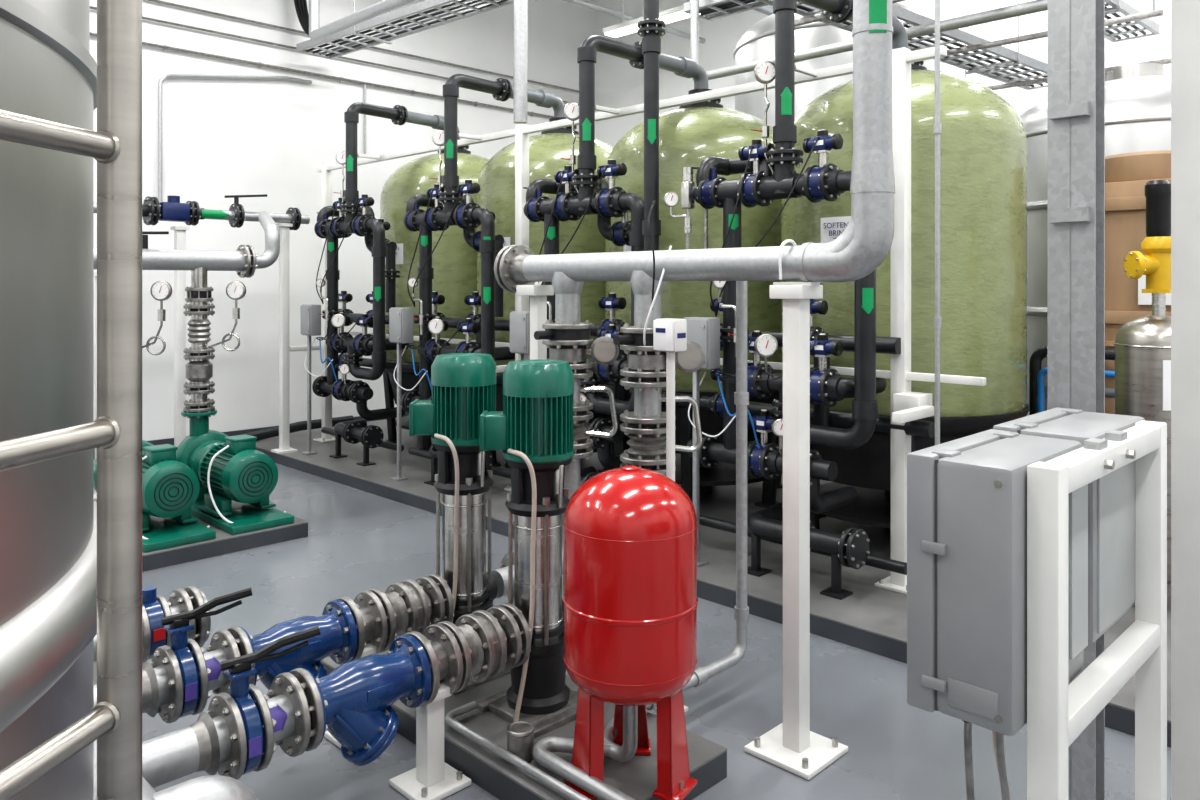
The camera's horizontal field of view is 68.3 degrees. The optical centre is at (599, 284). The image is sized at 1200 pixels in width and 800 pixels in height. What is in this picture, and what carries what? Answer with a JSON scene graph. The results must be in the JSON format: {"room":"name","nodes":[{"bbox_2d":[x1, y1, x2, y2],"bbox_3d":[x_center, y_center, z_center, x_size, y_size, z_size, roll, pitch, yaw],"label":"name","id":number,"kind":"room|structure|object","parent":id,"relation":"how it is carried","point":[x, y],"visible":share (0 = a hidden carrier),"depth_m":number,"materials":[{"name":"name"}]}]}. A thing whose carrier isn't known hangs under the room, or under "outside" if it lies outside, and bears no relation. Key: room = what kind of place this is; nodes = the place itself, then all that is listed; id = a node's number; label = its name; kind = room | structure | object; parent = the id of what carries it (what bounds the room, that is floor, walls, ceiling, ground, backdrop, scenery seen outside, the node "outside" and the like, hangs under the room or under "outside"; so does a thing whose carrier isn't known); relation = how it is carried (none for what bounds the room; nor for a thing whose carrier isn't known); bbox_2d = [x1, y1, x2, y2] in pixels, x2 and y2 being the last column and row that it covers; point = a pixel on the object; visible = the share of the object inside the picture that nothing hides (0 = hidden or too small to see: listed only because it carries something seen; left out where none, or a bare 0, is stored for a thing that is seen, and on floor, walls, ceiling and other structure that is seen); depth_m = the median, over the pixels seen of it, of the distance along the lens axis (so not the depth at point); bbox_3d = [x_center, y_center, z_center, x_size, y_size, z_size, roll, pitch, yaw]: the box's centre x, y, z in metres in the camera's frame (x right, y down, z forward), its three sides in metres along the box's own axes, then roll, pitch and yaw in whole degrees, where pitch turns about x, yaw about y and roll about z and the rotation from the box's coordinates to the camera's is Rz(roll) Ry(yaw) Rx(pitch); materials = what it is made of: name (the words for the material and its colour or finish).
{"room":"water treatment plant","nodes":[
{"label":"water treatment plant","id":0,"kind":"room"},
{"bbox_2d":[241,415,353,440],"bbox_3d":[-3.232,1.555,9.072,1.740,0.210,0.800,0,0,-45],"label":"drain pipe","id":1,"kind":"structure","parent":0,"point":[315,424],"depth_m":9.33,"materials":[{"name":"black plastic"}]},
{"bbox_2d":[90,0,594,440],"bbox_3d":[-4.596,-1.600,9.263,13.000,6.600,0.200,0,0,-45],"label":"wall","id":2,"kind":"structure","parent":0,"point":[221,137],"depth_m":10.04,"materials":[{"name":"paint"}]},
{"bbox_2d":[94,411,408,457],"bbox_3d":[-4.518,1.650,9.185,12.600,0.100,0.020,0,0,-45],"label":"baseboard","id":3,"kind":"structure","parent":2,"relation":"attached to","point":[170,441],"depth_m":9.69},
{"bbox_2d":[90,0,578,202],"bbox_3d":[-3.864,-1.867,9.803,10.400,2.134,0.062,0,0,-45],"label":"conduit","id":4,"kind":"object","parent":2,"relation":"attached to","point":[163,78],"visible":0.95,"depth_m":9.87,"materials":[{"name":"metal"}]},
{"bbox_2d":[94,458,1170,799],"bbox_3d":[-0.177,1.750,4.844,13.000,0.100,12.700,0,0,-45],"label":"floor","id":5,"kind":"structure","parent":0,"point":[357,541],"depth_m":3.63,"materials":[{"name":"grey concrete"}]},
{"bbox_2d":[0,0,96,799],"bbox_3d":[-1.930,-0.175,0.956,2.560,3.750,2.560,0,0,-45],"label":"storage tank","id":6,"kind":"object","parent":5,"relation":"on","point":[48,70],"visible":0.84,"depth_m":1.19,"materials":[{"name":"metal"}]},
{"bbox_2d":[0,0,141,799],"bbox_3d":[-0.631,-0.100,0.767,0.264,3.600,0.500,0,0,10],"label":"ladder","id":7,"kind":"object","parent":6,"relation":"attached to","point":[115,721],"visible":1,"depth_m":0.93,"materials":[{"name":"metal"}]},
{"bbox_2d":[94,272,96,500],"bbox_3d":[-3.497,0.752,6.396,0.180,1.695,0.890,0,0,-45],"label":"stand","id":8,"kind":"object","parent":5,"relation":"on","point":[95,273],"visible":0.11,"depth_m":6.61,"materials":[{"name":"metal"}]},
{"bbox_2d":[94,586,257,799],"bbox_3d":[-1.374,1.403,2.728,0.705,0.575,1.700,0,0,-45],"label":"pipe","id":9,"kind":"object","parent":5,"relation":"on","point":[155,607],"visible":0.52,"depth_m":3.15,"materials":[{"name":"metal"}]},
{"bbox_2d":[170,226,189,446],"bbox_3d":[-3.712,0.593,7.814,0.180,2.215,0.180,0,0,-45],"label":"stand","id":10,"kind":"object","parent":5,"relation":"on","point":[179,231],"visible":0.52,"depth_m":7.79,"materials":[{"name":"metal"}]},
{"bbox_2d":[96,501,307,571],"bbox_3d":[-3.178,1.650,6.099,1.534,0.100,1.884,0,0,-45],"label":"plinth","id":11,"kind":"object","parent":5,"relation":"on","point":[224,542],"visible":0.3,"depth_m":5.60,"materials":[{"name":"concrete"}]},
{"bbox_2d":[94,440,215,551],"bbox_3d":[-2.991,1.252,5.875,0.495,0.696,1.239,0,0,-45],"label":"pump","id":12,"kind":"object","parent":11,"relation":"on","point":[170,488],"visible":0.62,"depth_m":5.54,"materials":[{"name":"green paint"}]},
{"bbox_2d":[176,409,293,534],"bbox_3d":[-2.624,1.252,6.242,0.495,0.696,1.239,0,0,-45],"label":"pump","id":13,"kind":"object","parent":11,"relation":"on","point":[237,480],"visible":0.95,"depth_m":5.96,"materials":[{"name":"green paint"}]},
{"bbox_2d":[94,194,309,461],"bbox_3d":[-3.329,0.250,7.073,2.908,2.200,1.874,0,0,-45],"label":"pipe","id":14,"kind":"object","parent":13,"relation":"attached to","point":[244,260],"visible":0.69,"depth_m":6.45,"materials":[{"name":"silver metal"}]},
{"bbox_2d":[94,574,453,748],"bbox_3d":[-1.129,1.354,3.114,1.367,0.689,0.236,0,0,-45],"label":"pipe","id":15,"kind":"object","parent":5,"relation":"on","point":[177,683],"visible":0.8,"depth_m":3.07,"materials":[{"name":"metal"}]},
{"bbox_2d":[271,223,296,453],"bbox_3d":[-3.034,0.505,8.492,0.180,2.190,0.180,0,0,-45],"label":"stand","id":16,"kind":"object","parent":5,"relation":"on","point":[284,228],"visible":0.98,"depth_m":8.46,"materials":[{"name":"metal"}]},
{"bbox_2d":[301,304,320,454],"bbox_3d":[-2.736,0.891,8.351,0.130,1.413,0.190,0,0,-45],"label":"box","id":17,"kind":"object","parent":5,"relation":"on","point":[310,317],"visible":1,"depth_m":8.34,"materials":[{"name":"silver metal"}]},
{"bbox_2d":[142,603,530,799],"bbox_3d":[-0.797,1.354,2.781,1.367,0.689,0.236,0,0,-45],"label":"pipe","id":18,"kind":"object","parent":5,"relation":"on","point":[239,730],"visible":0.99,"depth_m":2.73,"materials":[{"name":"metal"}]},
{"bbox_2d":[304,102,459,465],"bbox_3d":[-2.143,-0.072,8.528,1.309,3.345,1.579,0,0,7],"label":"pipes","id":19,"kind":"object","parent":5,"relation":"on","point":[353,214],"visible":0.98,"depth_m":8.12,"materials":[{"name":"black plastic"}]},
{"bbox_2d":[389,307,413,480],"bbox_3d":[-1.633,0.891,7.248,0.130,1.413,0.190,0,0,-45],"label":"box","id":20,"kind":"object","parent":5,"relation":"on","point":[401,321],"visible":1,"depth_m":7.24,"materials":[{"name":"silver metal"}]},
{"bbox_2d":[380,145,488,450],"bbox_3d":[-1.507,0.069,9.142,1.521,3.063,1.520,0,0,-45],"label":"tank","id":21,"kind":"object","parent":5,"relation":"on","point":[454,262],"visible":0.26,"depth_m":8.48,"materials":[{"name":"plastic"}]},
{"bbox_2d":[393,74,566,485],"bbox_3d":[-1.029,-0.072,7.421,1.329,3.345,1.558,0,0,10],"label":"pipes","id":22,"kind":"object","parent":5,"relation":"on","point":[451,204],"visible":0.78,"depth_m":7.09,"materials":[{"name":"black plastic"}]},
{"bbox_2d":[510,311,529,359],"bbox_3d":[-0.530,0.891,6.145,0.130,1.413,0.190,0,0,-45],"label":"box","id":23,"kind":"object","parent":5,"relation":"on","point":[519,320],"visible":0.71,"depth_m":6.09,"materials":[{"name":"silver metal"}]},
{"bbox_2d":[321,649,726,799],"bbox_3d":[-0.442,1.650,3.482,0.644,0.100,1.854,0,0,-45],"label":"plinth","id":24,"kind":"object","parent":5,"relation":"on","point":[636,777],"visible":0.28,"depth_m":3.02,"materials":[{"name":"concrete"}]},
{"bbox_2d":[409,353,510,694],"bbox_3d":[-0.587,0.945,3.677,0.369,1.311,0.360,0,0,-45],"label":"pump","id":25,"kind":"object","parent":24,"relation":"on","point":[463,385],"visible":0.81,"depth_m":3.59,"materials":[{"name":"metal"}]},
{"bbox_2d":[476,359,577,738],"bbox_3d":[-0.254,0.945,3.345,0.369,1.311,0.360,0,0,-45],"label":"pump","id":26,"kind":"object","parent":24,"relation":"on","point":[533,430],"visible":0.94,"depth_m":3.25,"materials":[{"name":"metal"}]},
{"bbox_2d":[516,285,553,359],"bbox_3d":[-0.297,0.849,4.257,0.220,1.698,0.220,0,0,-45],"label":"support column","id":27,"kind":"structure","parent":5,"relation":"on","point":[538,294],"depth_m":4.23,"materials":[{"name":"metal"}]},
{"bbox_2d":[477,122,629,472],"bbox_3d":[-0.361,0.069,7.997,1.521,3.063,1.520,0,0,-45],"label":"tank","id":28,"kind":"object","parent":5,"relation":"on","point":[496,180],"visible":0.22,"depth_m":7.37,"materials":[{"name":"plastic"}]},
{"bbox_2d":[445,281,748,799],"bbox_3d":[0.197,0.788,3.280,1.225,1.784,0.988,0,0,-45],"label":"pipe","id":29,"kind":"object","parent":5,"relation":"on","point":[521,749],"visible":0.73,"depth_m":3.02,"materials":[{"name":"metal"}]},
{"bbox_2d":[523,35,711,485],"bbox_3d":[0.193,-0.072,6.192,1.570,3.345,1.324,0,0,-9],"label":"pipes","id":30,"kind":"object","parent":5,"relation":"on","point":[576,196],"visible":0.55,"depth_m":5.93,"materials":[{"name":"black plastic"}]},
{"bbox_2d":[563,465,697,799],"bbox_3d":[0.099,1.095,2.885,0.440,1.007,0.439,0,0,-45],"label":"tank","id":31,"kind":"object","parent":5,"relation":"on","point":[630,599],"visible":0.98,"depth_m":2.72,"materials":[{"name":"metal"}]},
{"bbox_2d":[290,45,985,593],"bbox_3d":[-0.629,0.175,6.689,0.530,2.850,6.850,0,0,-45],"label":"support frame","id":32,"kind":"object","parent":5,"relation":"on","point":[906,405],"visible":0.67,"depth_m":4.68,"materials":[{"name":"metal"}]},
{"bbox_2d":[309,0,526,123],"bbox_3d":[-1.817,-3.035,8.174,0.150,3.530,3.580,0,0,-44],"label":"pipe","id":33,"kind":"object","parent":32,"relation":"on","point":[316,32],"visible":1,"depth_m":6.92,"materials":[{"name":"metal"}]},
{"bbox_2d":[637,0,665,250],"bbox_3d":[0.311,-1.600,5.346,0.169,6.400,0.169,0,0,0],"label":"riser pipe","id":34,"kind":"object","parent":5,"relation":"on","point":[651,28],"visible":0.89,"depth_m":5.30,"materials":[{"name":"plastic"}]},
{"bbox_2d":[653,318,687,711],"bbox_3d":[0.283,0.917,3.534,0.102,1.565,0.112,0,0,-45],"label":"stand","id":35,"kind":"object","parent":5,"relation":"on","point":[669,334],"visible":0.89,"depth_m":3.52,"materials":[{"name":"white metal"}]},
{"bbox_2d":[603,98,782,509],"bbox_3d":[0.784,0.069,6.851,1.521,3.063,1.520,0,0,-45],"label":"tank","id":36,"kind":"object","parent":5,"relation":"on","point":[689,134],"visible":0.18,"depth_m":6.20,"materials":[{"name":"plastic"}]},
{"bbox_2d":[683,317,719,566],"bbox_3d":[0.573,0.891,5.042,0.130,1.413,0.190,0,0,-45],"label":"box","id":37,"kind":"object","parent":5,"relation":"on","point":[704,331],"visible":0.49,"depth_m":5.01,"materials":[{"name":"silver metal"}]},
{"bbox_2d":[256,418,1170,747],"bbox_3d":[0.417,1.650,7.099,3.074,0.100,9.054,0,0,-45],"label":"plinth","id":38,"kind":"object","parent":5,"relation":"on","point":[873,619],"visible":0.09,"depth_m":5.15,"materials":[{"name":"concrete"}]},
{"bbox_2d":[744,282,847,779],"bbox_3d":[0.714,0.844,3.217,0.270,1.709,0.270,0,0,-45],"label":"support column","id":39,"kind":"structure","parent":5,"relation":"on","point":[791,746],"depth_m":3.19,"materials":[{"name":"metal"}]},
{"bbox_2d":[491,0,894,602],"bbox_3d":[0.178,-1.702,3.575,0.587,6.195,2.010,0,0,-45],"label":"pipe","id":40,"kind":"object","parent":39,"relation":"on","point":[866,241],"visible":0.7,"depth_m":3.62,"materials":[{"name":"metal"}]},
{"bbox_2d":[687,0,934,599],"bbox_3d":[1.303,-0.072,5.077,1.588,3.345,1.308,0,0,-6],"label":"pipes","id":41,"kind":"object","parent":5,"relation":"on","point":[770,174],"visible":0.8,"depth_m":4.82,"materials":[{"name":"black plastic"}]},
{"bbox_2d":[664,167,707,248],"bbox_3d":[0.518,-0.365,5.153,0.282,0.630,0.134,0,0,-15],"label":"pressure gauge","id":42,"kind":"object","parent":41,"relation":"attached to","point":[671,199],"visible":0.84,"depth_m":5.11,"materials":[{"name":"silver metal"}]},
{"bbox_2d":[733,3,944,125],"bbox_3d":[2.475,-0.650,9.263,2.170,4.700,2.170,0,0,-45],"label":"tank","id":43,"kind":"object","parent":5,"relation":"on","point":[758,42],"visible":0.06,"depth_m":8.44,"materials":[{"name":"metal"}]},
{"bbox_2d":[781,61,1029,534],"bbox_3d":[1.930,0.069,5.706,1.521,3.063,1.520,0,0,-45],"label":"tank","id":44,"kind":"object","parent":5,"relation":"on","point":[983,139],"visible":0.59,"depth_m":5.04,"materials":[{"name":"plastic"}]},
{"bbox_2d":[933,0,941,444],"bbox_3d":[1.563,-1.640,4.094,0.036,6.480,0.036,0,0,-45],"label":"vertical conduit","id":45,"kind":"object","parent":5,"relation":"on","point":[937,126],"visible":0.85,"depth_m":4.08,"materials":[{"name":"metal"}]},
{"bbox_2d":[907,407,1144,799],"bbox_3d":[0.965,1.000,1.944,0.893,1.361,0.219,0,0,-45],"label":"cabinet","id":46,"kind":"object","parent":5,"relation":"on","point":[967,496],"visible":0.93,"depth_m":1.67,"materials":[{"name":"metal"}]},
{"bbox_2d":[1029,346,1114,414],"bbox_3d":[3.201,0.910,5.206,0.210,1.340,1.295,0,0,-45],"label":"pipes","id":47,"kind":"object","parent":5,"relation":"on","point":[1037,390],"visible":0.2,"depth_m":5.57,"materials":[{"name":"black plastic"}]},
{"bbox_2d":[1047,0,1104,799],"bbox_3d":[1.386,-1.596,2.574,0.200,6.588,0.200,0,0,-45],"label":"post","id":48,"kind":"object","parent":5,"relation":"on","point":[1075,28],"visible":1,"depth_m":2.55,"materials":[{"name":"metal"}]},
{"bbox_2d":[1020,63,1170,415],"bbox_3d":[4.207,0.000,6.965,1.970,3.400,1.970,0,0,-45],"label":"tank","id":49,"kind":"object","parent":5,"relation":"on","point":[1137,96],"visible":0.27,"depth_m":6.60,"materials":[{"name":"metal"}]},
{"bbox_2d":[1027,420,1166,799],"bbox_3d":[1.056,1.008,1.843,0.860,1.385,0.160,0,0,-45],"label":"stand","id":50,"kind":"object","parent":5,"relation":"on","point":[1058,712],"visible":1,"depth_m":1.73,"materials":[{"name":"metal"}]},
{"bbox_2d":[1105,150,1170,413],"bbox_3d":[3.486,0.385,5.636,0.660,2.410,0.590,0,0,-45],"label":"tank","id":51,"kind":"object","parent":5,"relation":"on","point":[1127,175],"visible":0.2,"depth_m":5.46,"materials":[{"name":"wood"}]},
{"bbox_2d":[1114,293,1170,606],"bbox_3d":[2.793,0.820,4.411,0.404,1.560,0.404,0,0,-45],"label":"vessel","id":52,"kind":"object","parent":5,"relation":"on","point":[1142,344],"visible":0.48,"depth_m":4.30,"materials":[{"name":"metal"}]},
{"bbox_2d":[1124,180,1170,292],"bbox_3d":[2.764,-0.240,4.419,0.228,0.560,0.170,0,0,0],"label":"valve","id":53,"kind":"object","parent":52,"relation":"on","point":[1156,264],"visible":0.92,"depth_m":4.37,"materials":[{"name":"yellow paint"}]},
{"bbox_2d":[1171,0,1199,799],"bbox_3d":[1.768,-1.595,2.645,0.200,6.590,0.200,0,0,-45],"label":"structural column","id":54,"kind":"structure","parent":5,"relation":"on","point":[1185,14],"depth_m":2.62,"materials":[{"name":"metal"}]},
{"bbox_2d":[603,0,699,37],"bbox_3d":[0.636,-3.942,10.112,0.220,1.905,1.500,0,0,-45],"label":"ceiling light fixture","id":55,"kind":"object","parent":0,"point":[673,14],"depth_m":10.22,"materials":[{"name":"white plastic"}]},
{"bbox_2d":[595,0,1170,146],"bbox_3d":[4.349,-1.600,9.369,0.200,6.600,12.300,0,0,-45],"label":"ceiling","id":56,"kind":"structure","parent":0,"point":[618,84],"depth_m":11.83,"materials":[{"name":"paint"}]},
{"bbox_3d":[-0.177,-4.950,4.844,13.000,0.100,12.700,0,0,-45],"label":"ceiling","id":57,"kind":"structure","parent":0,"visible":0},
{"bbox_2d":[294,0,308,34],"bbox_3d":[-3.274,-3.717,9.989,0.429,1.967,0.141,0,0,16],"label":"hanging cables","id":58,"kind":"object","parent":57,"relation":"hanging from","point":[301,8],"visible":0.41,"depth_m":9.98,"materials":[{"name":"black plastic"}]},
{"bbox_2d":[296,0,512,58],"bbox_3d":[-1.591,-3.763,8.803,4.359,2.255,0.500,0,0,38],"label":"cable tray","id":59,"kind":"object","parent":57,"relation":"hanging from","point":[469,10],"visible":0.99,"depth_m":9.17,"materials":[{"name":"metal"}]},
{"bbox_2d":[563,0,772,43],"bbox_3d":[-0.242,-3.976,9.116,6.050,1.649,1.535,0,0,-45],"label":"pipes","id":60,"kind":"object","parent":57,"relation":"hanging from","point":[767,10],"visible":0.5,"depth_m":10.44,"materials":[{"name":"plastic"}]},
{"bbox_2d":[683,0,767,20],"bbox_3d":[2.086,-3.710,7.248,0.440,2.360,3.330,0,0,-45],"label":"cable tray","id":61,"kind":"object","parent":57,"relation":"hanging from","point":[712,9],"visible":0.66,"depth_m":8.21,"materials":[{"name":"metal"}]},
{"bbox_2d":[690,0,1046,79],"bbox_3d":[2.521,-3.305,7.471,3.530,2.990,3.578,0,0,20],"label":"pipes","id":62,"kind":"object","parent":57,"relation":"attached to","point":[1035,6],"visible":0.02,"depth_m":6.81,"materials":[{"name":"white plastic"}]},
{"bbox_2d":[756,0,1046,89],"bbox_3d":[2.599,-3.420,7.160,5.042,2.940,0.500,0,0,-41],"label":"cable tray","id":63,"kind":"object","parent":57,"relation":"hanging from","point":[992,70],"visible":0.56,"depth_m":7.67,"materials":[{"name":"metal"}]},
{"bbox_2d":[795,0,1170,89],"bbox_3d":[3.217,-3.395,6.965,3.240,2.990,2.100,0,0,-45],"label":"supports","id":64,"kind":"object","parent":57,"relation":"attached to","point":[1155,13],"visible":0.28,"depth_m":6.90,"materials":[{"name":"metal"}]},
{"bbox_2d":[1105,0,1160,42],"bbox_3d":[3.270,-3.585,6.629,4.832,2.610,0.440,0,0,-43],"label":"cable tray","id":65,"kind":"object","parent":57,"relation":"hanging from","point":[1121,6],"visible":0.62,"depth_m":7.94,"materials":[{"name":"metal"}]}
]}

